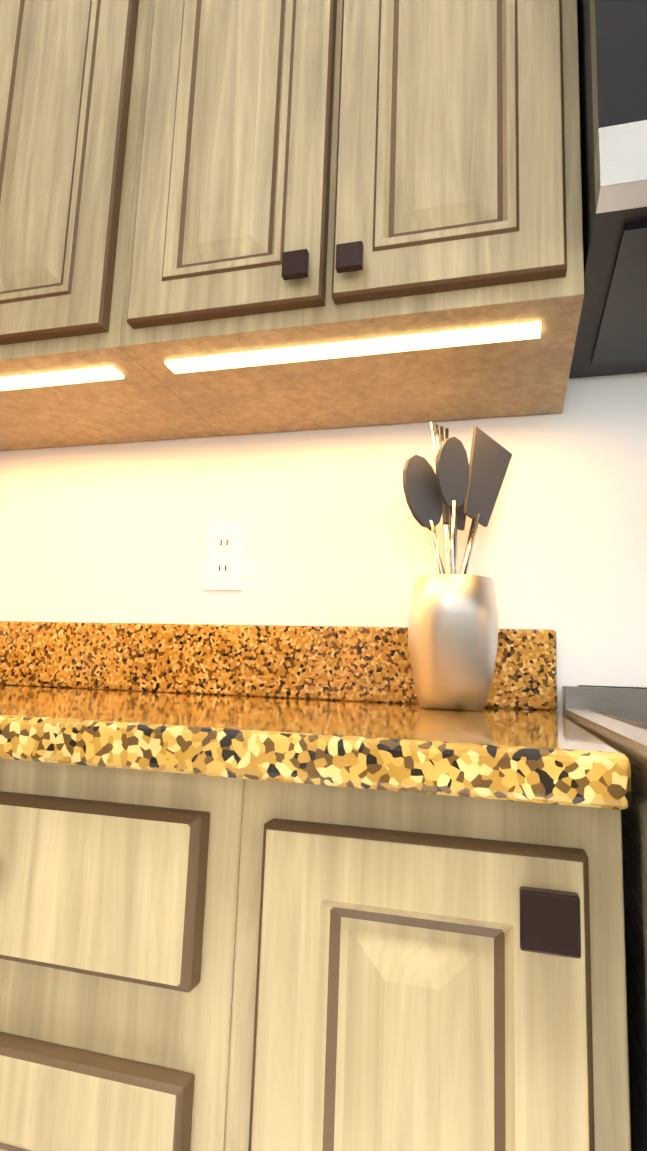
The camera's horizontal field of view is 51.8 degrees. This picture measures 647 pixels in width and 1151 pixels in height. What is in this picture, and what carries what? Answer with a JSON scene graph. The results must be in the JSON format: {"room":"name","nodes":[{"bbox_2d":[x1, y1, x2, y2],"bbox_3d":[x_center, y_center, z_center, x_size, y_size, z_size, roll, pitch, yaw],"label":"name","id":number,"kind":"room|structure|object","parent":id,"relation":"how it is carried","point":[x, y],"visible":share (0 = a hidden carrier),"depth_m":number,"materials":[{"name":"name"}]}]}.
{"room":"kitchen","nodes":[
{"label":"kitchen","id":0,"kind":"room"},
{"bbox_2d":[0,372,646,715],"bbox_3d":[1.678,-0.014,0.665,6.200,2.240,0.100,0,-9,16],"label":"wall","id":1,"kind":"structure","parent":0,"point":[337,533],"depth_m":1.09,"materials":[{"name":"white paint"}]},
{"bbox_2d":[0,412,63,450],"bbox_3d":[-0.614,-0.689,1.184,0.281,0.848,0.350,0,-9,16],"label":"upper cabinet","id":2,"kind":"object","parent":1,"relation":"attached to","point":[13,436],"depth_m":1.22,"materials":[{"name":"brown wood"}]},
{"bbox_2d":[0,0,207,446],"bbox_3d":[-0.343,-0.690,1.108,0.282,0.848,0.350,0,-9,16],"label":"upper cabinet","id":3,"kind":"object","parent":1,"relation":"attached to","point":[58,57],"depth_m":0.93,"materials":[{"name":"brown wood"}]},
{"bbox_2d":[202,522,245,589],"bbox_3d":[-0.169,-0.033,1.134,0.072,0.116,0.007,0,-9,16],"label":"electrical outlet plate","id":4,"kind":"object","parent":1,"relation":"attached to","point":[224,555],"visible":1,"depth_m":1.13,"materials":[{"name":"white plastic"}]},
{"bbox_2d":[92,0,367,436],"bbox_3d":[-0.072,-0.692,1.031,0.281,0.848,0.350,0,-9,16],"label":"upper cabinet","id":5,"kind":"object","parent":1,"relation":"attached to","point":[240,216],"depth_m":0.86,"materials":[{"name":"brown wood"}]},
{"bbox_2d":[0,621,631,809],"bbox_3d":[-0.677,0.050,0.548,1.723,0.145,1.362,0,-9,16],"label":"countertop","id":6,"kind":"structure","parent":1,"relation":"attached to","point":[336,706],"depth_m":0.60,"materials":[{"name":"stone"}]},
{"bbox_2d":[403,422,511,709],"bbox_3d":[0.185,-0.022,0.904,0.139,0.397,0.144,0,-9,16],"label":"utensil holder","id":7,"kind":"object","parent":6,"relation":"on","point":[453,621],"visible":0.98,"depth_m":0.86,"materials":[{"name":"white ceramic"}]},
{"bbox_2d":[308,0,583,425],"bbox_3d":[0.199,-0.694,0.955,0.281,0.848,0.350,0,-9,16],"label":"upper cabinet","id":8,"kind":"object","parent":1,"relation":"attached to","point":[446,264],"depth_m":0.77,"materials":[{"name":"brown wood"}]},
{"bbox_2d":[569,0,646,377],"bbox_3d":[0.682,-0.528,0.753,0.746,0.402,0.422,0,-9,16],"label":"microwave","id":9,"kind":"object","parent":1,"relation":"attached to","point":[611,337],"visible":0.85,"depth_m":0.68,"materials":[{"name":"black metal"}]},
{"bbox_3d":[0.948,0.720,-1.932,6.400,0.050,5.200,0,-9,16],"label":"floor","id":10,"kind":"structure","parent":0,"visible":0},
{"bbox_2d":[0,759,199,1150],"bbox_3d":[-0.421,0.614,0.776,0.892,0.880,0.616,0,-9,16],"label":"base cabinet","id":11,"kind":"object","parent":10,"relation":"on","point":[98,864],"depth_m":0.44,"materials":[{"name":"brown wood"}]},
{"bbox_2d":[176,775,630,1150],"bbox_3d":[0.120,0.610,0.623,0.234,0.880,0.616,0,-9,16],"label":"base cabinet","id":12,"kind":"object","parent":10,"relation":"on","point":[188,962],"depth_m":0.39,"materials":[{"name":"brown wood"}]},
{"bbox_2d":[562,685,646,1150],"bbox_3d":[0.590,0.564,0.425,0.764,0.947,0.702,0,-9,16],"label":"range","id":13,"kind":"object","parent":10,"relation":"on","point":[615,717],"visible":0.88,"depth_m":0.41,"materials":[{"name":"silver metal"}]}
]}

